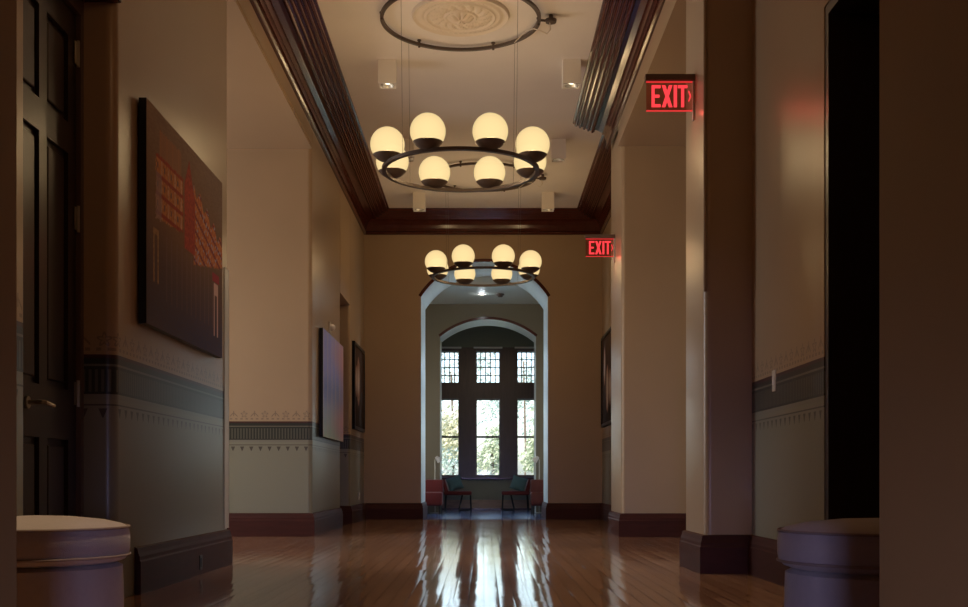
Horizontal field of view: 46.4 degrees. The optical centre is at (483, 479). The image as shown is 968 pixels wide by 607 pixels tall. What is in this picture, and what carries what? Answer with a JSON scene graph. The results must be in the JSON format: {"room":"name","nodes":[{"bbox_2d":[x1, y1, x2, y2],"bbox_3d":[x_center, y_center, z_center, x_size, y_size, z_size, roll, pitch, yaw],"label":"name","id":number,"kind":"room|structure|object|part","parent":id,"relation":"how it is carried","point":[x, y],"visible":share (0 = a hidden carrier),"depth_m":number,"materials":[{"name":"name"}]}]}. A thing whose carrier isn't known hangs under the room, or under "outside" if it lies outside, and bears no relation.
{"room":"hallway","nodes":[
{"label":"hallway","id":0,"kind":"room"},
{"bbox_2d":[0,0,16,606],"bbox_3d":[-1.755,-1.865,0.600,1.690,5.030,3.200,0,0,0],"label":"wall","id":1,"kind":"structure","parent":0,"point":[8,8],"depth_m":2.16,"materials":[{"name":"brown paint"}]},
{"bbox_2d":[17,0,311,597],"bbox_3d":[-2.290,-1.865,7.600,0.620,5.030,10.800,0,0,0],"label":"wall","id":2,"kind":"structure","parent":0,"point":[154,401],"depth_m":6.55,"materials":[{"name":"paint"}]},
{"bbox_2d":[139,97,221,357],"bbox_3d":[-1.946,-1.538,7.370,0.045,1.285,1.860,0,0,0],"label":"print","id":3,"kind":"object","parent":2,"relation":"attached to","point":[180,197],"visible":1,"depth_m":7.11,"materials":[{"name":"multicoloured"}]},
{"bbox_2d":[134,529,232,594],"bbox_3d":[-1.962,0.515,7.570,0.036,0.270,2.340,0,0,0],"label":"baseboard","id":4,"kind":"structure","parent":2,"relation":"attached to","point":[158,565],"depth_m":7.19,"materials":[{"name":"brown wood"}]},
{"bbox_2d":[199,555,202,569],"bbox_3d":[-1.940,0.565,7.750,0.009,0.100,0.070,0,0,0],"label":"wall outlet","id":5,"kind":"object","parent":2,"relation":"attached to","point":[200,556],"visible":1,"depth_m":7.73,"materials":[{"name":"black plastic"}]},
{"bbox_2d":[224,267,228,528],"bbox_3d":[-2.005,-0.625,8.674,0.061,1.990,0.148,0,0,0],"label":"trim","id":6,"kind":"structure","parent":2,"relation":"attached to","point":[226,271],"depth_m":8.66,"materials":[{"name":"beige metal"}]},
{"bbox_2d":[237,0,311,144],"bbox_3d":[-1.979,-3.850,10.875,0.022,0.020,4.150,0,0,0],"label":"trim","id":7,"kind":"structure","parent":2,"relation":"attached to","point":[238,1],"depth_m":10.47,"materials":[{"name":"beige paint"}]},
{"bbox_2d":[249,0,610,234],"bbox_3d":[-0.015,-4.213,10.425,3.930,0.335,16.450,0,0,0],"label":"trim","id":8,"kind":"structure","parent":2,"relation":"attached to","point":[296,31],"depth_m":15.29,"materials":[{"name":"brown wood"}]},
{"bbox_2d":[227,51,285,148],"bbox_3d":[-5.140,-4.095,10.870,5.720,0.570,4.260,0,0,0],"label":"ceiling","id":9,"kind":"structure","parent":0,"point":[248,126],"depth_m":11.98,"materials":[{"name":"beige paint"}]},
{"bbox_2d":[227,130,339,512],"bbox_3d":[-4.990,-1.865,14.275,6.020,5.030,2.550,0,0,0],"label":"wall","id":10,"kind":"structure","parent":0,"point":[283,205],"depth_m":13.00,"materials":[{"name":"paint"}]},
{"bbox_2d":[227,508,342,536],"bbox_3d":[-4.222,0.515,14.275,4.556,0.270,2.622,0,0,0],"label":"baseboard","id":11,"kind":"structure","parent":10,"relation":"attached to","point":[317,523],"depth_m":12.96,"materials":[{"name":"brown wood"}]},
{"bbox_2d":[319,328,342,441],"bbox_3d":[-1.946,-1.170,14.475,0.045,1.300,1.950,0,0,0],"label":"abstract canvas","id":12,"kind":"object","parent":10,"relation":"attached to","point":[330,349],"visible":1,"depth_m":14.16,"materials":[{"name":"purple fabric"}]},
{"bbox_2d":[329,321,334,333],"bbox_3d":[-1.945,-1.950,14.450,0.090,0.140,0.120,0,0,0],"label":"wall sensor","id":13,"kind":"object","parent":10,"relation":"attached to","point":[331,326],"visible":1,"depth_m":14.41,"materials":[{"name":"beige plastic"}]},
{"bbox_2d":[340,187,363,505],"bbox_3d":[-2.390,-1.865,17.100,0.820,5.030,3.100,0,0,0],"label":"wall","id":14,"kind":"structure","parent":0,"point":[352,315],"depth_m":16.76,"materials":[{"name":"paint"}]},
{"bbox_2d":[352,341,364,432],"bbox_3d":[-1.958,-1.430,17.675,0.045,1.320,1.450,0,0,0],"label":"framed painting","id":15,"kind":"object","parent":14,"relation":"attached to","point":[358,354],"visible":1,"depth_m":17.56,"materials":[{"name":"paint"}]},
{"bbox_2d":[340,501,426,523],"bbox_3d":[-1.639,0.515,18.327,0.895,0.270,3.656,0,0,26],"label":"baseboard","id":16,"kind":"structure","parent":14,"relation":"attached to","point":[352,514],"depth_m":18.62,"materials":[{"name":"brown wood"}]},
{"bbox_2d":[124,510,783,606],"bbox_3d":[0.000,0.723,11.150,16.000,0.154,27.500,0,0,0],"label":"floor","id":17,"kind":"structure","parent":0,"point":[368,562],"depth_m":8.03,"materials":[{"name":"brown wood"}]},
{"bbox_2d":[17,515,130,606],"bbox_3d":[-1.635,0.389,4.120,0.668,0.522,0.668,0,0,0],"label":"round ottoman","id":18,"kind":"object","parent":17,"relation":"on","point":[63,561],"visible":0.89,"depth_m":3.90,"materials":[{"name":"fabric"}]},
{"bbox_2d":[17,515,129,567],"bbox_3d":[-1.635,0.214,4.120,0.660,0.173,0.660,0,0,0],"label":"cushion","id":19,"kind":"object","parent":18,"relation":"on","point":[43,541],"depth_m":3.90,"materials":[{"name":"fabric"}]},
{"bbox_2d":[425,479,442,513],"bbox_3d":[-1.100,0.321,21.640,0.620,0.662,0.640,0,0,0],"label":"armchair","id":20,"kind":"object","parent":17,"relation":"on","point":[433,487],"visible":0.52,"depth_m":21.51,"materials":[{"name":"red fabric"}]},
{"bbox_3d":[-1.100,0.360,21.610,0.620,0.260,0.580,0,0,0],"label":"seat","id":21,"kind":"part","parent":20,"relation":"part of","materials":[{"name":"red fabric"}]},
{"bbox_3d":[-1.100,0.140,21.890,0.620,0.300,0.140,0,0,0],"label":"backrest","id":22,"kind":"part","parent":20,"relation":"part of","materials":[{"name":"red fabric"}]},
{"bbox_2d":[432,456,441,512],"bbox_3d":[-0.936,0.091,22.020,0.238,1.118,0.200,0,0,0],"label":"floor lamp","id":23,"kind":"object","parent":17,"relation":"on","point":[438,459],"visible":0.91,"depth_m":21.96,"materials":[{"name":"silver metal"}]},
{"bbox_3d":[-0.898,-0.413,21.988,0.110,0.120,0.120,45,0,-25],"label":"lamp shade","id":24,"kind":"part","parent":23,"relation":"part of","materials":[{"name":"white ceramic"}]},
{"bbox_2d":[443,479,471,510],"bbox_3d":[-0.575,0.319,24.150,0.630,0.667,0.600,0,0,0],"label":"lounge chair","id":25,"kind":"object","parent":17,"relation":"on","point":[446,490],"visible":0.98,"depth_m":23.86,"materials":[{"name":"red fabric"}]},
{"bbox_3d":[-0.820,0.133,24.150,0.140,0.295,0.580,0,0,0],"label":"backrest","id":26,"kind":"part","parent":25,"relation":"part of","materials":[{"name":"red fabric"}]},
{"bbox_2d":[446,475,463,490],"bbox_3d":[-0.620,0.075,24.100,0.404,0.381,0.152,0,0,-18],"label":"throw pillow","id":27,"kind":"object","parent":25,"relation":"on","point":[454,483],"visible":1,"depth_m":24.04,"materials":[{"name":"teal fabric"}]},
{"bbox_3d":[-0.555,0.278,24.150,0.590,0.085,0.600,0,0,0],"label":"seat","id":28,"kind":"part","parent":25,"relation":"part of","materials":[{"name":"red fabric"}]},
{"bbox_3d":[-0.403,0.479,23.900,0.283,0.345,0.028,0,0,0],"label":"leg","id":29,"kind":"part","parent":25,"relation":"part of","materials":[{"name":"black metal"}]},
{"bbox_2d":[501,479,529,510],"bbox_3d":[0.690,0.319,24.150,0.630,0.667,0.600,0,0,0],"label":"lounge chair","id":30,"kind":"object","parent":17,"relation":"on","point":[526,492],"visible":0.98,"depth_m":23.86,"materials":[{"name":"red fabric"}]},
{"bbox_3d":[0.517,0.479,23.900,0.283,0.345,0.028,0,0,0],"label":"leg","id":31,"kind":"part","parent":30,"relation":"part of","materials":[{"name":"black metal"}]},
{"bbox_3d":[0.670,0.278,24.150,0.590,0.085,0.600,0,0,0],"label":"seat","id":32,"kind":"part","parent":30,"relation":"part of","materials":[{"name":"red fabric"}]},
{"bbox_2d":[509,475,527,490],"bbox_3d":[0.735,0.075,24.100,0.404,0.381,0.152,0,0,18],"label":"throw pillow","id":33,"kind":"object","parent":30,"relation":"on","point":[518,483],"visible":1,"depth_m":24.04,"materials":[{"name":"teal fabric"}]},
{"bbox_3d":[0.935,0.133,24.150,0.140,0.295,0.580,0,0,0],"label":"backrest","id":34,"kind":"part","parent":30,"relation":"part of","materials":[{"name":"red fabric"}]},
{"bbox_2d":[532,456,540,512],"bbox_3d":[1.056,0.091,22.020,0.238,1.118,0.200,0,0,0],"label":"floor lamp","id":35,"kind":"object","parent":17,"relation":"on","point":[535,459],"visible":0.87,"depth_m":21.99,"materials":[{"name":"silver metal"}]},
{"bbox_3d":[1.018,-0.413,21.988,0.110,0.120,0.120,-45,0,25],"label":"lamp shade","id":36,"kind":"part","parent":35,"relation":"part of","materials":[{"name":"white ceramic"}]},
{"bbox_2d":[530,479,543,513],"bbox_3d":[1.200,0.321,21.640,0.620,0.662,0.640,0,0,0],"label":"armchair","id":37,"kind":"object","parent":17,"relation":"on","point":[536,485],"visible":0.45,"depth_m":21.63,"materials":[{"name":"red fabric"}]},
{"bbox_3d":[1.200,0.360,21.610,0.620,0.260,0.580,0,0,0],"label":"seat","id":38,"kind":"part","parent":37,"relation":"part of","materials":[{"name":"red fabric"}]},
{"bbox_3d":[1.200,0.140,21.890,0.620,0.300,0.140,0,0,0],"label":"backrest","id":39,"kind":"part","parent":37,"relation":"part of","materials":[{"name":"red fabric"}]},
{"bbox_2d":[776,518,878,606],"bbox_3d":[1.355,0.389,3.830,0.708,0.522,0.708,0,0,0],"label":"round ottoman","id":40,"kind":"object","parent":17,"relation":"on","point":[832,562],"visible":0.62,"depth_m":3.62,"materials":[{"name":"fabric"}]},
{"bbox_2d":[777,518,878,575],"bbox_3d":[1.355,0.214,3.830,0.700,0.173,0.700,0,0,0],"label":"cushion","id":41,"kind":"object","parent":40,"relation":"on","point":[844,546],"depth_m":3.62,"materials":[{"name":"fabric"}]},
{"bbox_2d":[317,0,602,207],"bbox_3d":[0.000,-4.480,8.725,16.000,0.200,22.650,0,0,0],"label":"ceiling","id":42,"kind":"structure","parent":0,"point":[456,87],"depth_m":12.61,"materials":[{"name":"paint"}]},
{"bbox_2d":[378,59,396,88],"bbox_3d":[-1.010,-4.255,11.850,0.186,0.250,0.186,0,0,0],"label":"recessed light","id":43,"kind":"object","parent":42,"relation":"in","point":[387,68],"visible":1,"depth_m":11.76,"materials":[{"name":"white metal"}]},
{"bbox_2d":[404,139,413,161],"bbox_3d":[-1.000,-4.255,14.600,0.186,0.250,0.186,0,0,0],"label":"recessed light","id":44,"kind":"object","parent":42,"relation":"in","point":[409,145],"visible":0.34,"depth_m":14.51,"materials":[{"name":"white metal"}]},
{"bbox_2d":[413,192,425,211],"bbox_3d":[-0.990,-4.255,17.300,0.186,0.250,0.186,0,0,0],"label":"recessed light","id":45,"kind":"object","parent":42,"relation":"in","point":[419,198],"visible":1,"depth_m":17.21,"materials":[{"name":"white metal"}]},
{"bbox_2d":[370,105,549,192],"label":"ring chandelier","id":46,"kind":"object","parent":42,"relation":"hanging from","point":[427,132],"depth_m":10.26,"materials":[{"name":"white glass"}]},
{"bbox_3d":[-0.885,-3.078,10.364,0.316,0.316,0.316,0,0,0],"label":"globe","id":47,"kind":"part","parent":46,"relation":"part of","materials":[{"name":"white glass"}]},
{"bbox_3d":[-0.885,-3.078,10.915,0.316,0.316,0.316,0,0,0],"label":"globe","id":48,"kind":"part","parent":46,"relation":"part of","materials":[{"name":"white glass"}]},
{"bbox_3d":[-0.495,-3.078,9.975,0.316,0.316,0.316,0,0,0],"label":"globe","id":49,"kind":"part","parent":46,"relation":"part of","materials":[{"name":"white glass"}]},
{"bbox_3d":[-0.495,-3.078,11.305,0.316,0.316,0.316,0,0,0],"label":"globe","id":50,"kind":"part","parent":46,"relation":"part of","materials":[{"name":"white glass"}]},
{"bbox_3d":[0.056,-3.078,11.305,0.316,0.316,0.316,0,0,0],"label":"globe","id":51,"kind":"part","parent":46,"relation":"part of","materials":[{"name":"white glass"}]},
{"bbox_3d":[0.056,-3.078,9.975,0.316,0.316,0.316,0,0,0],"label":"globe","id":52,"kind":"part","parent":46,"relation":"part of","materials":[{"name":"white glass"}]},
{"bbox_3d":[0.445,-3.078,10.915,0.316,0.316,0.316,0,0,0],"label":"globe","id":53,"kind":"part","parent":46,"relation":"part of","materials":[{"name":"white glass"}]},
{"bbox_3d":[0.445,-3.078,10.364,0.316,0.316,0.316,0,0,0],"label":"globe","id":54,"kind":"part","parent":46,"relation":"part of","materials":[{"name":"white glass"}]},
{"bbox_2d":[412,0,508,36],"bbox_3d":[-0.220,-4.347,10.640,0.949,0.066,0.949,0,0,0],"label":"ceiling medallion","id":55,"kind":"object","parent":42,"relation":"attached to","point":[457,18],"visible":1,"depth_m":10.60,"materials":[{"name":"paint"}]},
{"bbox_2d":[380,0,556,76],"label":"ring chandelier","id":56,"kind":"object","parent":42,"relation":"hanging from","point":[551,20],"depth_m":11.01,"materials":[{"name":"brown metal"}]},
{"bbox_3d":[0.429,-4.270,10.877,0.090,0.149,0.618,0,0,-32],"label":"feed cord","id":57,"kind":"part","parent":56,"relation":"part of","materials":[{"name":"paint"}]},
{"bbox_2d":[425,161,545,286],"bbox_3d":[0.033,-3.638,16.200,1.725,1.485,1.640,0,0,0],"label":"ring chandelier","id":58,"kind":"object","parent":42,"relation":"hanging from","point":[503,256],"visible":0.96,"depth_m":15.81,"materials":[{"name":"brown metal"}]},
{"bbox_3d":[-0.675,-3.078,15.925,0.316,0.316,0.316,0,0,0],"label":"globe","id":59,"kind":"part","parent":58,"relation":"part of","materials":[{"name":"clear glass"}]},
{"bbox_3d":[-0.675,-3.078,16.476,0.316,0.316,0.316,0,0,0],"label":"globe","id":60,"kind":"part","parent":58,"relation":"part of","materials":[{"name":"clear glass"}]},
{"bbox_3d":[-0.285,-3.078,15.535,0.316,0.316,0.316,0,0,0],"label":"globe","id":61,"kind":"part","parent":58,"relation":"part of","materials":[{"name":"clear glass"}]},
{"bbox_3d":[-0.285,-3.078,16.865,0.316,0.316,0.316,0,0,0],"label":"globe","id":62,"kind":"part","parent":58,"relation":"part of","materials":[{"name":"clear glass"}]},
{"bbox_3d":[0.266,-3.078,16.865,0.316,0.316,0.316,0,0,0],"label":"globe","id":63,"kind":"part","parent":58,"relation":"part of","materials":[{"name":"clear glass"}]},
{"bbox_3d":[0.266,-3.078,15.535,0.316,0.316,0.316,0,0,0],"label":"globe","id":64,"kind":"part","parent":58,"relation":"part of","materials":[{"name":"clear glass"}]},
{"bbox_3d":[0.655,-3.078,16.476,0.316,0.316,0.316,0,0,0],"label":"globe","id":65,"kind":"part","parent":58,"relation":"part of","materials":[{"name":"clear glass"}]},
{"bbox_3d":[0.655,-3.078,15.925,0.316,0.316,0.316,0,0,0],"label":"globe","id":66,"kind":"part","parent":58,"relation":"part of","materials":[{"name":"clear glass"}]},
{"bbox_2d":[541,192,553,211],"bbox_3d":[0.977,-4.255,17.300,0.186,0.250,0.186,0,0,0],"label":"ceiling light","id":67,"kind":"object","parent":42,"relation":"in","point":[547,198],"visible":1,"depth_m":17.21,"materials":[{"name":"white metal"}]},
{"bbox_2d":[551,139,565,161],"bbox_3d":[0.960,-4.255,14.600,0.186,0.250,0.186,0,0,0],"label":"ceiling light","id":68,"kind":"object","parent":42,"relation":"in","point":[558,146],"visible":1,"depth_m":14.51,"materials":[{"name":"white metal"}]},
{"bbox_2d":[562,59,580,88],"bbox_3d":[0.915,-4.255,11.850,0.186,0.250,0.186,0,0,0],"label":"recessed light","id":69,"kind":"object","parent":42,"relation":"in","point":[571,68],"visible":1,"depth_m":11.76,"materials":[{"name":"white metal"}]},
{"bbox_2d":[364,235,601,502],"bbox_3d":[0.000,-1.865,19.350,5.600,5.030,1.400,0,0,0],"label":"wall","id":70,"kind":"structure","parent":0,"point":[395,269],"depth_m":18.65,"materials":[{"name":"beige paint"}]},
{"bbox_2d":[419,259,549,296],"bbox_3d":[0.008,-3.335,18.648,2.179,0.630,0.025,0,0,0],"label":"trim","id":71,"kind":"structure","parent":70,"relation":"attached to","point":[431,281],"depth_m":18.63,"materials":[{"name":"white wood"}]},
{"bbox_2d":[425,304,543,512],"bbox_3d":[0.000,-1.395,22.550,5.600,4.090,0.900,0,0,0],"label":"wall","id":72,"kind":"structure","parent":0,"point":[438,317],"depth_m":22.10,"materials":[{"name":"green paint"}]},
{"bbox_2d":[439,317,536,336],"bbox_3d":[0.079,-2.995,22.098,1.939,0.390,0.025,0,0,0],"label":"trim","id":73,"kind":"structure","parent":72,"relation":"attached to","point":[478,318],"depth_m":22.09,"materials":[{"name":"brown wood"}]},
{"bbox_2d":[430,277,538,303],"bbox_3d":[0.000,-4.010,21.525,5.600,1.140,2.950,0,0,0],"label":"ceiling","id":74,"kind":"structure","parent":0,"point":[513,294],"depth_m":21.07,"materials":[{"name":"grey paint"}]},
{"bbox_2d":[443,480,529,499],"bbox_3d":[0.100,0.320,24.950,4.200,0.660,0.300,0,0,0],"label":"wall","id":75,"kind":"structure","parent":0,"point":[481,489],"depth_m":24.80,"materials":[{"name":"green paint"}]},
{"bbox_2d":[442,500,530,507],"bbox_3d":[0.100,0.542,24.780,3.580,0.215,0.040,0,0,0],"label":"baseboard","id":76,"kind":"structure","parent":75,"relation":"attached to","point":[450,503],"depth_m":24.76,"materials":[{"name":"brown wood"}]},
{"bbox_2d":[442,508,530,509],"bbox_3d":[0.100,0.635,24.773,3.580,0.030,0.055,0,0,0],"label":"trim","id":77,"kind":"structure","parent":75,"relation":"attached to","point":[442,508],"depth_m":24.75,"materials":[{"name":"brown wood"}]},
{"bbox_2d":[442,478,533,478],"bbox_3d":[0.100,-0.033,24.740,3.580,0.035,0.120,0,0,0],"label":"trim","id":78,"kind":"structure","parent":75,"relation":"attached to","point":[442,478],"depth_m":24.68,"materials":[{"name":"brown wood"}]},
{"bbox_2d":[442,347,533,479],"bbox_3d":[0.100,-1.460,24.930,4.200,2.900,0.340,0,0,0],"label":"window frame","id":79,"kind":"object","parent":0,"point":[467,390],"visible":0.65,"depth_m":24.80,"materials":[{"name":"brown wood"}]},
{"bbox_2d":[442,352,458,475],"bbox_3d":[-0.812,-1.460,24.945,0.534,2.740,0.050,0,0,0],"label":"window","id":80,"kind":"structure","parent":79,"relation":"attached to","point":[444,359],"depth_m":24.92,"materials":[{"name":"brown wood"}]},
{"bbox_2d":[476,352,499,475],"bbox_3d":[0.088,-1.460,24.945,0.534,2.740,0.050,0,0,0],"label":"window","id":81,"kind":"structure","parent":79,"relation":"attached to","point":[480,359],"depth_m":24.92,"materials":[{"name":"brown wood"}]},
{"bbox_2d":[517,352,533,475],"bbox_3d":[0.988,-1.460,24.945,0.534,2.740,0.050,0,0,0],"label":"window","id":82,"kind":"structure","parent":79,"relation":"attached to","point":[521,359],"depth_m":24.92,"materials":[{"name":"brown wood"}]},
{"bbox_2d":[442,326,533,346],"bbox_3d":[0.100,-3.230,24.950,4.200,0.640,0.300,0,0,0],"label":"wall","id":83,"kind":"structure","parent":0,"point":[479,336],"depth_m":24.80,"materials":[{"name":"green paint"}]},
{"bbox_2d":[442,347,460,348],"bbox_3d":[-0.812,-2.902,24.775,0.634,0.035,0.050,0,0,0],"label":"trim","id":84,"kind":"structure","parent":83,"relation":"attached to","point":[442,347],"depth_m":24.77,"materials":[{"name":"brown wood"}]},
{"bbox_2d":[474,347,501,348],"bbox_3d":[0.088,-2.902,24.775,0.634,0.035,0.050,0,0,0],"label":"trim","id":85,"kind":"structure","parent":83,"relation":"attached to","point":[474,347],"depth_m":24.77,"materials":[{"name":"brown wood"}]},
{"bbox_2d":[515,347,533,348],"bbox_3d":[0.988,-2.902,24.775,0.634,0.035,0.050,0,0,0],"label":"trim","id":86,"kind":"structure","parent":83,"relation":"attached to","point":[515,347],"depth_m":24.77,"materials":[{"name":"brown wood"}]},
{"bbox_2d":[602,218,610,504],"bbox_3d":[2.275,-1.865,16.325,0.650,5.030,4.650,0,0,0],"label":"wall","id":87,"kind":"structure","parent":0,"point":[606,261],"depth_m":17.99,"materials":[{"name":"paint"}]},
{"bbox_2d":[601,327,610,427],"bbox_3d":[1.923,-1.575,17.550,0.055,1.450,1.600,0,0,0],"label":"framed painting","id":88,"kind":"object","parent":87,"relation":"attached to","point":[606,338],"visible":0.8,"depth_m":17.62,"materials":[{"name":"paint"}]},
{"bbox_2d":[611,129,685,512],"bbox_3d":[4.785,-1.865,13.450,6.430,5.030,1.100,0,0,0],"label":"wall","id":89,"kind":"structure","parent":0,"point":[648,183],"depth_m":12.90,"materials":[{"name":"beige paint"}]},
{"bbox_2d":[585,234,614,262],"bbox_3d":[1.390,-2.775,13.550,0.360,0.330,0.060,0,0,0],"label":"exit sign","id":90,"kind":"object","parent":89,"relation":"attached to","point":[587,236],"visible":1,"depth_m":13.54,"materials":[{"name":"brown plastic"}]},
{"bbox_2d":[541,501,685,536],"bbox_3d":[2.200,0.515,15.269,3.973,0.270,9.037,0,0,-37],"label":"baseboard","id":91,"kind":"structure","parent":89,"relation":"attached to","point":[618,524],"depth_m":12.88,"materials":[{"name":"brown wood"}]},
{"bbox_2d":[618,0,685,145],"bbox_3d":[1.680,-4.095,10.750,0.300,0.570,4.300,0,0,0],"label":"wall","id":92,"kind":"structure","parent":0,"point":[665,53],"depth_m":10.57,"materials":[{"name":"beige paint"}]},
{"bbox_2d":[573,0,664,149],"bbox_3d":[1.312,-4.213,10.850,0.455,0.335,6.000,0,0,0],"label":"trim","id":93,"kind":"structure","parent":92,"relation":"attached to","point":[624,30],"depth_m":11.47,"materials":[{"name":"brown wood"}]},
{"bbox_2d":[645,60,685,145],"bbox_3d":[4.915,-4.095,10.750,6.170,0.570,4.300,0,0,0],"label":"ceiling","id":94,"kind":"structure","parent":0,"point":[669,129],"depth_m":12.14,"materials":[{"name":"beige paint"}]},
{"bbox_2d":[686,0,751,534],"bbox_3d":[4.765,-1.865,8.225,6.470,5.030,0.750,0,0,0],"label":"wall","id":95,"kind":"structure","parent":0,"point":[718,319],"depth_m":7.85,"materials":[{"name":"beige paint"}]},
{"bbox_2d":[644,74,694,120],"bbox_3d":[1.350,-2.780,8.220,0.360,0.330,0.060,0,0,0],"label":"exit sign","id":96,"kind":"object","parent":95,"relation":"attached to","point":[648,78],"visible":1,"depth_m":8.21,"materials":[{"name":"brown plastic"}]},
{"bbox_2d":[703,0,706,291],"bbox_3d":[1.536,-2.700,7.856,0.023,2.780,0.024,0,0,0],"label":"trim","id":97,"kind":"structure","parent":95,"relation":"attached to","point":[704,1],"depth_m":7.85,"materials":[{"name":"beige paint"}]},
{"bbox_2d":[679,530,790,586],"bbox_3d":[3.997,0.515,7.468,5.006,0.270,2.336,0,0,0],"label":"baseboard","id":98,"kind":"structure","parent":95,"relation":"attached to","point":[753,555],"depth_m":7.81,"materials":[{"name":"brown wood"}]},
{"bbox_2d":[752,0,824,539],"bbox_3d":[2.230,-1.865,7.015,0.740,5.030,1.670,0,0,0],"label":"wall","id":99,"kind":"structure","parent":0,"point":[788,36],"depth_m":6.90,"materials":[{"name":"paint"}]},
{"bbox_2d":[772,370,775,391],"bbox_3d":[1.853,-0.635,7.230,0.014,0.135,0.075,0,0,0],"label":"light switch","id":100,"kind":"object","parent":99,"relation":"attached to","point":[773,371],"visible":1,"depth_m":7.22,"materials":[{"name":"beige plastic"}]},
{"bbox_2d":[879,0,967,606],"bbox_3d":[1.685,-1.865,0.600,1.830,5.030,3.200,0,0,0],"label":"wall","id":101,"kind":"structure","parent":0,"point":[923,44],"depth_m":1.98,"materials":[{"name":"brown paint"}]},
{"bbox_3d":[-2.290,-3.482,5.470,0.620,1.795,1.200,0,0,0],"label":"wall","id":102,"kind":"structure","parent":0,"visible":0},
{"bbox_2d":[82,0,120,2],"bbox_3d":[-2.095,-2.625,5.480,0.290,0.120,1.220,0,0,0],"label":"trim","id":103,"kind":"structure","parent":102,"relation":"attached to","point":[104,1],"depth_m":6.06,"materials":[{"name":"brown wood"}]},
{"bbox_3d":[-2.420,-0.967,5.470,0.360,3.235,1.200,0,0,0],"label":"wall","id":104,"kind":"structure","parent":0,"visible":0},
{"bbox_2d":[23,0,83,516],"bbox_3d":[-2.159,-0.968,5.470,0.161,3.235,1.200,0,0,0],"label":"door","id":105,"kind":"structure","parent":104,"relation":"in","point":[53,30],"depth_m":5.73,"materials":[{"name":"brown wood"}]},
{"bbox_3d":[-2.196,-2.100,5.383,0.026,0.460,0.285,0,0,0],"label":"panel","id":106,"kind":"part","parent":105,"relation":"part of","materials":[{"name":"brown wood"}]},
{"bbox_3d":[-2.196,-1.090,5.383,0.026,1.240,0.285,0,0,0],"label":"panel","id":107,"kind":"part","parent":105,"relation":"part of","materials":[{"name":"brown wood"}]},
{"bbox_3d":[-2.196,0.110,5.383,0.026,0.640,0.285,0,0,0],"label":"panel","id":108,"kind":"part","parent":105,"relation":"part of","materials":[{"name":"brown wood"}]},
{"bbox_3d":[-2.126,-0.370,5.415,0.093,0.060,0.151,0,0,0],"label":"handle","id":109,"kind":"part","parent":105,"relation":"part of","materials":[{"name":"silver metal"}]},
{"bbox_3d":[-2.196,-2.100,5.768,0.026,0.460,0.285,0,0,0],"label":"panel","id":110,"kind":"part","parent":105,"relation":"part of","materials":[{"name":"brown wood"}]},
{"bbox_3d":[-2.196,-1.090,5.768,0.026,1.240,0.285,0,0,0],"label":"panel","id":111,"kind":"part","parent":105,"relation":"part of","materials":[{"name":"brown wood"}]},
{"bbox_3d":[-2.196,0.110,5.768,0.026,0.640,0.285,0,0,0],"label":"panel","id":112,"kind":"part","parent":105,"relation":"part of","materials":[{"name":"brown wood"}]},
{"bbox_3d":[-2.195,-0.968,5.470,0.090,3.235,1.200,0,0,0],"label":"frame","id":113,"kind":"part","parent":105,"relation":"part of","materials":[{"name":"brown wood"}]},
{"bbox_3d":[2.480,-0.967,5.590,0.240,3.235,1.180,0,0,0],"label":"wall","id":114,"kind":"structure","parent":0,"visible":0},
{"bbox_2d":[825,0,878,519],"bbox_3d":[2.112,-0.968,5.590,0.495,3.235,1.180,0,0,0],"label":"door","id":115,"kind":"structure","parent":114,"relation":"in","point":[851,26],"depth_m":6.12,"materials":[{"name":"brown wood"}]},
{"label":"outside","id":116,"kind":"structure","parent":0,"visible":0},
{"bbox_3d":[0.000,1.200,52.550,80.000,0.100,54.900,0,0,0],"label":"ground","id":117,"kind":"structure","parent":116,"visible":0},
{"bbox_2d":[442,405,457,474],"bbox_3d":[-1.587,-0.534,33.553,2.580,3.371,2.532,0,0,0],"label":"tree","id":118,"kind":"object","parent":117,"relation":"on","point":[450,426],"visible":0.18,"depth_m":33.33,"materials":[{"name":"green plant"}]},
{"bbox_2d":[442,353,498,474],"bbox_3d":[-1.277,-2.172,42.619,4.104,6.646,3.115,0,0,0],"label":"tree","id":119,"kind":"object","parent":117,"relation":"on","point":[445,461],"visible":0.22,"depth_m":42.76,"materials":[{"name":"green plant"}]},
{"bbox_2d":[477,423,523,474],"bbox_3d":[0.302,-0.391,37.469,2.382,3.086,2.397,0,0,0],"label":"tree","id":120,"kind":"object","parent":117,"relation":"on","point":[488,468],"visible":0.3,"depth_m":37.25,"materials":[{"name":"green plant"}]},
{"bbox_2d":[480,353,533,474],"bbox_3d":[1.998,-2.717,50.030,3.989,7.735,3.730,0,0,10],"label":"tree","id":121,"kind":"object","parent":117,"relation":"on","point":[525,432],"visible":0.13,"depth_m":50.00,"materials":[{"name":"green plant"}]},
{"bbox_2d":[518,400,533,474],"bbox_3d":[1.868,-0.793,33.517,1.628,3.889,1.925,0,0,-6],"label":"tree","id":122,"kind":"object","parent":117,"relation":"on","point":[529,454],"visible":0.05,"depth_m":33.67,"materials":[{"name":"green plant"}]}
]}

